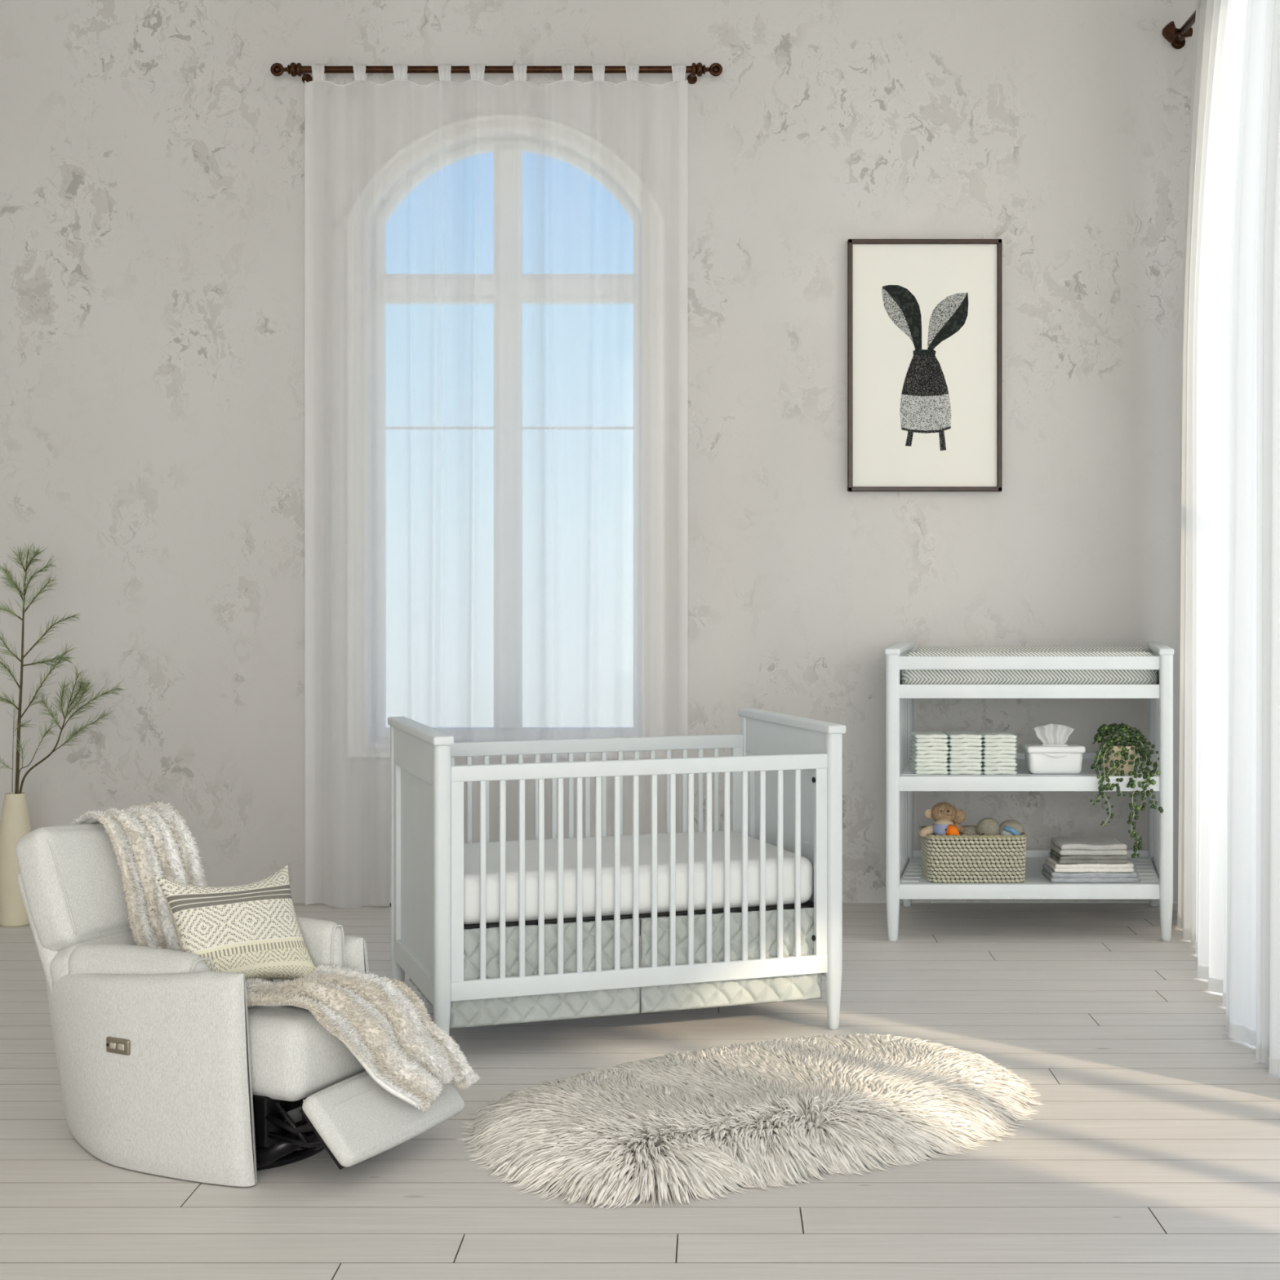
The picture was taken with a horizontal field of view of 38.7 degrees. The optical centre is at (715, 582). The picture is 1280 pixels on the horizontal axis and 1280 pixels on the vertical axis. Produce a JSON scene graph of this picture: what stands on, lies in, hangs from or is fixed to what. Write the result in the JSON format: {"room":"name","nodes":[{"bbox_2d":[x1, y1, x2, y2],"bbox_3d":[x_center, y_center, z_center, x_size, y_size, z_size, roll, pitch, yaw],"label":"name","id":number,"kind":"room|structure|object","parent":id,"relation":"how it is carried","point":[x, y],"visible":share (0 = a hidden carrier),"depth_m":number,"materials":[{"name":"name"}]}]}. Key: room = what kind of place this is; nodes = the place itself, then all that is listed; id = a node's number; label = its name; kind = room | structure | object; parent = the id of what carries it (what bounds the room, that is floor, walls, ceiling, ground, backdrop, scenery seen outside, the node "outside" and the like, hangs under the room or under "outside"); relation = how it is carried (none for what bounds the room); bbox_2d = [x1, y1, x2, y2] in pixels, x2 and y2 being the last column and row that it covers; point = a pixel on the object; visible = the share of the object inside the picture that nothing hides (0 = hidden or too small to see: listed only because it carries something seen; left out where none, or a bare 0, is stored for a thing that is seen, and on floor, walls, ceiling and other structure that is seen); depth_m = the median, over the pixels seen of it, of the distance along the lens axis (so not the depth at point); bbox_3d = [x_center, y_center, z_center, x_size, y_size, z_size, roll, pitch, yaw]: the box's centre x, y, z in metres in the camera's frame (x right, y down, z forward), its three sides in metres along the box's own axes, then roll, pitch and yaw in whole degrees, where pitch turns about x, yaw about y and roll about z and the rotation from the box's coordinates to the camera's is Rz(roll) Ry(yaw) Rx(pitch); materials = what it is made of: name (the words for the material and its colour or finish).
{"room":"children's room","nodes":[
{"label":"children's room","id":0,"kind":"room"},
{"bbox_2d":[0,0,1196,902],"bbox_3d":[-0.925,-0.725,8.670,6.750,4.450,0.220,0,0,0],"label":"wall","id":1,"kind":"structure","parent":0,"point":[152,152],"depth_m":8.56,"materials":[{"name":"plaster"}]},
{"bbox_2d":[270,62,722,84],"bbox_3d":[-1.014,-2.377,8.484,2.094,0.069,0.153,0,0,0],"label":"curtain rod","id":2,"kind":"object","parent":1,"relation":"attached to","point":[277,69],"visible":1,"depth_m":8.43,"materials":[{"name":"brown metal"}]},
{"bbox_2d":[304,63,688,907],"bbox_3d":[-1.017,-0.452,8.432,1.779,3.905,0.093,0,0,0],"label":"sheer curtain","id":3,"kind":"object","parent":2,"relation":"hanging from","point":[555,187],"visible":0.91,"depth_m":8.44,"materials":[{"name":"white fabric"}]},
{"bbox_2d":[347,114,664,757],"bbox_3d":[-0.981,-0.688,8.537,1.482,3.007,0.045,0,0,0],"label":"trim","id":4,"kind":"structure","parent":1,"relation":"attached to","point":[620,171],"depth_m":8.52,"materials":[{"name":"white paint"}]},
{"bbox_2d":[376,140,639,739],"bbox_3d":[-0.981,-0.679,8.645,1.264,2.851,0.110,0,0,0],"label":"window","id":5,"kind":"structure","parent":1,"relation":"in","point":[613,288],"depth_m":8.60,"materials":[{"name":"white paint"}]},
{"bbox_2d":[847,239,1002,491],"bbox_3d":[0.980,-1.018,8.536,0.720,1.179,0.045,0,0,0],"label":"framed print","id":6,"kind":"object","parent":1,"relation":"attached to","point":[925,316],"visible":1,"depth_m":8.53,"materials":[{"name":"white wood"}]},
{"bbox_2d":[1161,9,1195,48],"bbox_3d":[2.015,-2.540,6.930,0.176,0.100,3.280,0,0,5],"label":"curtain rod","id":7,"kind":"object","parent":1,"relation":"attached to","point":[1176,37],"visible":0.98,"depth_m":8.38,"materials":[{"name":"brown metal"}]},
{"bbox_2d":[1177,0,1279,1075],"bbox_3d":[1.928,-0.553,6.689,0.286,4.090,3.024,0,0,8],"label":"drape","id":8,"kind":"object","parent":7,"relation":"hanging from","point":[1228,846],"visible":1,"depth_m":6.11,"materials":[{"name":"white fabric"}]},
{"bbox_2d":[0,902,1279,1279],"bbox_3d":[-0.925,1.510,1.780,6.750,0.020,13.560,0,0,0],"label":"floor","id":9,"kind":"structure","parent":0,"point":[1152,1151],"depth_m":4.64,"materials":[{"name":"beige wood"}]},
{"bbox_2d":[0,791,31,927],"bbox_3d":[-3.075,1.211,8.000,0.150,0.578,0.150,0,0,0],"label":"vase","id":10,"kind":"object","parent":9,"relation":"on","point":[15,823],"visible":0.81,"depth_m":7.94,"materials":[{"name":"beige ceramic"}]},
{"bbox_2d":[0,702,33,791],"bbox_3d":[-3.135,0.777,8.062,0.233,0.532,0.142,0,0,11],"label":"pine branch","id":11,"kind":"object","parent":10,"relation":"in","point":[21,726],"visible":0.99,"depth_m":8.04,"materials":[{"name":"green plant"}]},
{"bbox_2d":[14,712,59,793],"bbox_3d":[-2.962,0.801,7.940,0.222,0.482,0.126,0,0,0],"label":"pine branch","id":12,"kind":"object","parent":10,"relation":"in","point":[46,732],"visible":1,"depth_m":7.96,"materials":[{"name":"green plant"}]},
{"bbox_2d":[0,542,80,794],"bbox_3d":[-2.991,0.430,8.006,0.424,1.228,0.226,0,0,-10],"label":"pine branch","id":13,"kind":"object","parent":10,"relation":"in","point":[9,577],"visible":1,"depth_m":8.01,"materials":[{"name":"green plant"}]},
{"bbox_2d":[18,663,126,793],"bbox_3d":[-2.820,0.695,7.966,0.500,0.695,0.184,0,0,14],"label":"pine branch","id":14,"kind":"object","parent":10,"relation":"in","point":[82,687],"visible":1,"depth_m":7.98,"materials":[{"name":"green plant"}]},
{"bbox_2d":[15,823,464,1186],"bbox_3d":[-1.300,1.076,4.875,1.111,0.846,0.649,0,0,25],"label":"recliner","id":15,"kind":"object","parent":9,"relation":"on","point":[166,1067],"visible":0.8,"depth_m":4.62,"materials":[{"name":"fabric"}]},
{"bbox_2d":[15,823,132,951],"bbox_3d":[-1.690,0.821,5.058,0.215,0.337,0.528,0,0,25],"label":"cushion","id":16,"kind":"object","parent":15,"relation":"on","point":[68,878],"depth_m":4.86,"materials":[{"name":"fabric"}]},
{"bbox_2d":[49,930,137,984],"bbox_3d":[-1.609,1.054,5.021,0.175,0.209,0.514,0,0,25],"label":"armrest","id":17,"kind":"object","parent":15,"relation":"on","point":[72,957],"depth_m":4.80,"materials":[{"name":"fabric"}]},
{"bbox_2d":[71,800,208,951],"bbox_3d":[-1.605,0.847,5.127,0.413,0.440,0.424,0,0,25],"label":"throw blanket","id":18,"kind":"object","parent":15,"relation":"on","point":[150,840],"visible":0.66,"depth_m":5.05,"materials":[{"name":"beige fabric"}]},
{"bbox_2d":[154,864,315,980],"bbox_3d":[-1.267,0.930,4.854,0.410,0.330,0.183,0,0,-41],"label":"throw pillow","id":19,"kind":"object","parent":15,"relation":"on","point":[252,930],"visible":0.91,"depth_m":4.80,"materials":[{"name":"beige fabric"}]},
{"bbox_2d":[247,981,365,1101],"bbox_3d":[-1.240,1.203,4.853,0.644,0.229,0.434,0,0,25],"label":"seat cushion","id":20,"kind":"object","parent":15,"relation":"on","point":[294,1058],"depth_m":4.58,"materials":[{"name":"fabric"}]},
{"bbox_2d":[245,964,479,1112],"bbox_3d":[-0.968,1.192,4.781,0.524,0.341,0.520,0,0,25],"label":"throw blanket","id":21,"kind":"object","parent":15,"relation":"on","point":[389,1030],"visible":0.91,"depth_m":4.73,"materials":[{"name":"beige fabric"}]},
{"bbox_2d":[387,707,845,1034],"bbox_3d":[-0.365,0.988,6.296,1.392,1.024,0.890,0,0,-19],"label":"crib","id":22,"kind":"object","parent":9,"relation":"on","point":[786,770],"visible":0.87,"depth_m":6.02,"materials":[{"name":"white paint"}]},
{"bbox_2d":[409,906,822,1028],"bbox_3d":[-0.360,1.248,6.284,1.269,0.312,0.757,0,0,-19],"label":"skirt","id":23,"kind":"object","parent":22,"relation":"hanging from","point":[617,1002],"visible":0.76,"depth_m":5.92,"materials":[{"name":"grey fabric"}]},
{"bbox_2d":[463,831,813,924],"bbox_3d":[-0.365,1.005,6.296,1.242,0.172,0.776,0,0,-19],"label":"mattress","id":24,"kind":"object","parent":22,"relation":"in","point":[471,851],"visible":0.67,"depth_m":6.00,"materials":[{"name":"white fabric"}]},
{"bbox_2d":[454,1033,1044,1208],"bbox_3d":[0.124,1.438,5.155,1.664,0.125,1.616,0,0,0],"label":"rug","id":25,"kind":"object","parent":9,"relation":"on","point":[704,1121],"visible":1,"depth_m":4.87,"materials":[{"name":"white fur"}]},
{"bbox_2d":[884,641,1173,941],"bbox_3d":[1.389,0.887,8.044,1.363,1.226,0.878,0,0,0],"label":"table","id":26,"kind":"object","parent":9,"relation":"on","point":[905,881],"visible":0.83,"depth_m":7.62,"materials":[{"name":"white paint"}]},
{"bbox_2d":[911,766,949,774],"bbox_3d":[0.922,0.806,7.840,0.146,0.023,0.195,0,0,1],"label":"diaper","id":27,"kind":"object","parent":26,"relation":"on","point":[931,771],"visible":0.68,"depth_m":7.75,"materials":[{"name":"white"}]},
{"bbox_2d":[910,762,948,770],"bbox_3d":[0.920,0.789,7.840,0.146,0.023,0.195,0,0,1],"label":"diaper","id":28,"kind":"object","parent":27,"relation":"on","point":[928,767],"visible":0.68,"depth_m":7.75,"materials":[{"name":"white"}]},
{"bbox_2d":[911,759,948,766],"bbox_3d":[0.922,0.772,7.840,0.146,0.023,0.195,0,0,1],"label":"diaper","id":29,"kind":"object","parent":28,"relation":"on","point":[917,764],"visible":0.69,"depth_m":7.75,"materials":[{"name":"white"}]},
{"bbox_2d":[910,755,948,762],"bbox_3d":[0.918,0.755,7.840,0.146,0.023,0.195,0,0,1],"label":"diaper","id":30,"kind":"object","parent":29,"relation":"on","point":[917,760],"visible":0.7,"depth_m":7.75,"materials":[{"name":"white"}]},
{"bbox_2d":[909,751,948,759],"bbox_3d":[0.920,0.738,7.840,0.146,0.023,0.195,0,0,-1],"label":"diaper","id":31,"kind":"object","parent":30,"relation":"on","point":[917,756],"visible":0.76,"depth_m":7.75,"materials":[{"name":"white"}]},
{"bbox_2d":[910,746,949,755],"bbox_3d":[0.921,0.721,7.840,0.146,0.023,0.195,0,0,0],"label":"diaper","id":32,"kind":"object","parent":31,"relation":"on","point":[917,752],"visible":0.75,"depth_m":7.75,"materials":[{"name":"white"}]},
{"bbox_2d":[910,742,949,751],"bbox_3d":[0.922,0.704,7.840,0.146,0.023,0.195,0,0,-1],"label":"diaper","id":33,"kind":"object","parent":32,"relation":"on","point":[928,748],"visible":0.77,"depth_m":7.75,"materials":[{"name":"white"}]},
{"bbox_2d":[910,739,948,746],"bbox_3d":[0.919,0.687,7.840,0.146,0.023,0.195,0,0,1],"label":"diaper","id":34,"kind":"object","parent":33,"relation":"on","point":[916,744],"visible":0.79,"depth_m":7.75,"materials":[{"name":"white"}]},
{"bbox_2d":[910,735,949,742],"bbox_3d":[0.922,0.670,7.840,0.146,0.023,0.195,0,0,0],"label":"diaper","id":35,"kind":"object","parent":34,"relation":"on","point":[933,740],"visible":0.64,"depth_m":7.75,"materials":[{"name":"white"}]},
{"bbox_2d":[909,730,948,738],"bbox_3d":[0.918,0.653,7.840,0.146,0.023,0.195,0,0,0],"label":"diaper","id":36,"kind":"object","parent":35,"relation":"on","point":[929,734],"visible":1,"depth_m":7.75,"materials":[{"name":"white"}]},
{"bbox_2d":[946,768,982,774],"bbox_3d":[1.065,0.806,7.840,0.146,0.023,0.195,0,0,0],"label":"diaper","id":37,"kind":"object","parent":26,"relation":"on","point":[968,771],"visible":0.48,"depth_m":7.75,"materials":[{"name":"white"}]},
{"bbox_2d":[946,765,982,770],"bbox_3d":[1.065,0.789,7.840,0.146,0.023,0.195,0,0,1],"label":"diaper","id":38,"kind":"object","parent":37,"relation":"on","point":[965,767],"visible":0.48,"depth_m":7.75,"materials":[{"name":"white"}]},
{"bbox_2d":[946,760,982,766],"bbox_3d":[1.064,0.772,7.840,0.146,0.023,0.195,0,0,0],"label":"diaper","id":39,"kind":"object","parent":38,"relation":"on","point":[951,764],"visible":0.59,"depth_m":7.75,"materials":[{"name":"white"}]},
{"bbox_2d":[946,756,982,762],"bbox_3d":[1.065,0.755,7.840,0.146,0.023,0.195,0,0,-1],"label":"diaper","id":40,"kind":"object","parent":39,"relation":"on","point":[952,760],"visible":0.54,"depth_m":7.75,"materials":[{"name":"white"}]},
{"bbox_2d":[946,753,982,758],"bbox_3d":[1.065,0.738,7.840,0.146,0.023,0.195,0,0,-1],"label":"diaper","id":41,"kind":"object","parent":40,"relation":"on","point":[952,756],"visible":0.47,"depth_m":7.75,"materials":[{"name":"white"}]},
{"bbox_2d":[947,749,982,755],"bbox_3d":[1.065,0.721,7.840,0.146,0.023,0.195,0,0,0],"label":"diaper","id":42,"kind":"object","parent":41,"relation":"on","point":[951,752],"visible":0.48,"depth_m":7.75,"materials":[{"name":"white"}]},
{"bbox_2d":[946,745,983,751],"bbox_3d":[1.067,0.704,7.840,0.146,0.023,0.195,0,0,-1],"label":"diaper","id":43,"kind":"object","parent":42,"relation":"on","point":[952,748],"visible":0.55,"depth_m":7.75,"materials":[{"name":"white"}]},
{"bbox_2d":[946,741,982,746],"bbox_3d":[1.066,0.687,7.840,0.146,0.023,0.195,0,0,1],"label":"diaper","id":44,"kind":"object","parent":43,"relation":"on","point":[963,744],"visible":0.55,"depth_m":7.75,"materials":[{"name":"white"}]},
{"bbox_2d":[946,737,982,742],"bbox_3d":[1.066,0.670,7.840,0.146,0.023,0.195,0,0,0],"label":"diaper","id":45,"kind":"object","parent":44,"relation":"on","point":[961,740],"visible":0.55,"depth_m":7.75,"materials":[{"name":"white"}]},
{"bbox_2d":[944,730,983,738],"bbox_3d":[1.068,0.653,7.840,0.146,0.023,0.195,0,0,1],"label":"diaper","id":46,"kind":"object","parent":45,"relation":"on","point":[957,734],"visible":0.98,"depth_m":7.75,"materials":[{"name":"white"}]},
{"bbox_2d":[920,825,1026,883],"bbox_3d":[1.108,1.167,7.850,0.430,0.207,0.312,0,0,0],"label":"basket","id":47,"kind":"object","parent":26,"relation":"on","point":[945,859],"visible":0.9,"depth_m":7.70,"materials":[{"name":"beige wicker"}]},
{"bbox_2d":[918,802,965,837],"bbox_3d":[0.968,1.054,7.798,0.206,0.232,0.123,0,0,0],"label":"monkey","id":48,"kind":"object","parent":47,"relation":"in","point":[940,810],"visible":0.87,"depth_m":7.77},
{"bbox_2d":[933,818,959,835],"bbox_3d":[0.976,1.095,7.751,0.096,0.185,0.109,0,0,-19],"label":"bird","id":49,"kind":"object","parent":47,"relation":"in","point":[941,826],"visible":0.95,"depth_m":7.72},
{"bbox_2d":[960,817,999,835],"bbox_3d":[1.133,1.111,7.857,0.194,0.204,0.119,0,0,29],"label":"duck","id":50,"kind":"object","parent":47,"relation":"in","point":[985,826],"visible":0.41,"depth_m":7.81},
{"bbox_2d":[999,819,1025,835],"bbox_3d":[1.272,1.120,7.828,0.120,0.202,0.121,0,0,0],"label":"ball","id":51,"kind":"object","parent":47,"relation":"in","point":[1010,827],"visible":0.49,"depth_m":7.80,"materials":[{"name":"fabric"}]},
{"bbox_2d":[981,768,1017,774],"bbox_3d":[1.210,0.806,7.840,0.146,0.023,0.195,0,0,-1],"label":"diaper","id":52,"kind":"object","parent":26,"relation":"on","point":[995,771],"visible":0.54,"depth_m":7.75,"materials":[{"name":"white"}]},
{"bbox_2d":[981,764,1017,770],"bbox_3d":[1.209,0.789,7.840,0.146,0.023,0.195,0,0,0],"label":"diaper","id":53,"kind":"object","parent":52,"relation":"on","point":[1004,767],"visible":0.46,"depth_m":7.75,"materials":[{"name":"white"}]},
{"bbox_2d":[981,761,1017,766],"bbox_3d":[1.212,0.772,7.840,0.146,0.023,0.195,0,0,0],"label":"diaper","id":54,"kind":"object","parent":53,"relation":"on","point":[986,764],"visible":0.59,"depth_m":7.75,"materials":[{"name":"white"}]},
{"bbox_2d":[981,756,1016,762],"bbox_3d":[1.209,0.755,7.840,0.146,0.023,0.195,0,0,1],"label":"diaper","id":55,"kind":"object","parent":54,"relation":"on","point":[984,760],"visible":0.44,"depth_m":7.75,"materials":[{"name":"white"}]},
{"bbox_2d":[981,753,1017,759],"bbox_3d":[1.209,0.738,7.840,0.146,0.023,0.195,0,0,-1],"label":"diaper","id":56,"kind":"object","parent":55,"relation":"on","point":[985,756],"visible":0.54,"depth_m":7.75,"materials":[{"name":"white"}]},
{"bbox_2d":[980,749,1017,755],"bbox_3d":[1.210,0.721,7.840,0.146,0.023,0.195,0,0,0],"label":"diaper","id":57,"kind":"object","parent":56,"relation":"on","point":[985,752],"visible":0.55,"depth_m":7.75,"materials":[{"name":"white"}]},
{"bbox_2d":[981,745,1017,751],"bbox_3d":[1.213,0.704,7.840,0.146,0.023,0.195,0,0,0],"label":"diaper","id":58,"kind":"object","parent":57,"relation":"on","point":[993,748],"visible":0.54,"depth_m":7.75,"materials":[{"name":"white"}]},
{"bbox_2d":[981,741,1017,746],"bbox_3d":[1.210,0.687,7.840,0.146,0.023,0.195,0,0,-1],"label":"diaper","id":59,"kind":"object","parent":58,"relation":"on","point":[1001,744],"visible":0.62,"depth_m":7.75,"materials":[{"name":"white"}]},
{"bbox_2d":[981,737,1017,742],"bbox_3d":[1.212,0.670,7.840,0.146,0.023,0.195,0,0,0],"label":"diaper","id":60,"kind":"object","parent":59,"relation":"on","point":[998,740],"visible":0.41,"depth_m":7.75,"materials":[{"name":"white"}]},
{"bbox_2d":[977,730,1017,738],"bbox_3d":[1.212,0.653,7.840,0.146,0.023,0.195,0,0,0],"label":"diaper","id":61,"kind":"object","parent":60,"relation":"on","point":[993,734],"visible":0.84,"depth_m":7.75,"materials":[{"name":"white"}]},
{"bbox_2d":[901,646,1157,684],"bbox_3d":[1.389,0.378,8.044,1.199,0.173,0.710,0,0,0],"label":"changing pad","id":62,"kind":"object","parent":26,"relation":"on","point":[908,676],"visible":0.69,"depth_m":7.69,"materials":[{"name":"fabric"}]},
{"bbox_2d":[899,857,1159,883],"bbox_3d":[1.389,1.276,8.044,1.245,0.019,0.786,0,0,0],"label":"shelf","id":63,"kind":"object","parent":26,"relation":"attached to","point":[1147,868],"depth_m":8.03,"materials":[{"name":"white paint"}]},
{"bbox_2d":[899,759,1159,776],"bbox_3d":[1.389,0.822,8.044,1.245,0.019,0.786,0,0,0],"label":"shelf","id":64,"kind":"object","parent":26,"relation":"attached to","point":[905,770],"depth_m":7.83,"materials":[{"name":"white paint"}]},
{"bbox_2d":[1022,723,1085,773],"bbox_3d":[1.450,0.710,7.813,0.248,0.209,0.152,0,0,0],"label":"box","id":65,"kind":"object","parent":26,"relation":"on","point":[1054,756],"visible":1,"depth_m":7.75,"materials":[{"name":"white plastic"}]},
{"bbox_2d":[1024,751,1082,773],"bbox_3d":[1.450,0.765,7.815,0.231,0.098,0.130,0,0,0],"label":"tub","id":66,"kind":"object","parent":65,"relation":"attached to","point":[1037,762],"depth_m":7.75,"materials":[{"name":"white plastic"}]},
{"bbox_2d":[1041,863,1137,883],"bbox_3d":[1.606,1.245,7.820,0.374,0.046,0.245,0,0,0],"label":"folded cloth","id":67,"kind":"object","parent":26,"relation":"on","point":[1054,877],"visible":0.71,"depth_m":7.70,"materials":[{"name":"grey fabric"}]},
{"bbox_2d":[1044,856,1133,872],"bbox_3d":[1.604,1.204,7.820,0.343,0.038,0.245,0,0,0],"label":"folded cloth","id":68,"kind":"object","parent":67,"relation":"on","point":[1050,861],"visible":0.72,"depth_m":7.70,"materials":[{"name":"white fabric"}]},
{"bbox_2d":[1048,848,1128,863],"bbox_3d":[1.599,1.169,7.820,0.300,0.035,0.245,0,0,0],"label":"folded cloth","id":69,"kind":"object","parent":68,"relation":"on","point":[1060,859],"visible":0.66,"depth_m":7.70,"materials":[{"name":"grey fabric"}]},
{"bbox_2d":[1050,836,1127,855],"bbox_3d":[1.597,1.127,7.820,0.292,0.049,0.246,0,0,0],"label":"folded cloth","id":70,"kind":"object","parent":69,"relation":"on","point":[1064,846],"visible":1,"depth_m":7.71,"materials":[{"name":"white fabric"}]},
{"bbox_2d":[1089,723,1163,857],"bbox_3d":[1.721,0.874,7.735,0.319,0.548,0.315,0,0,0],"label":"potted plant","id":71,"kind":"object","parent":26,"relation":"on","point":[1118,758],"visible":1,"depth_m":7.68,"materials":[{"name":"green plant"}]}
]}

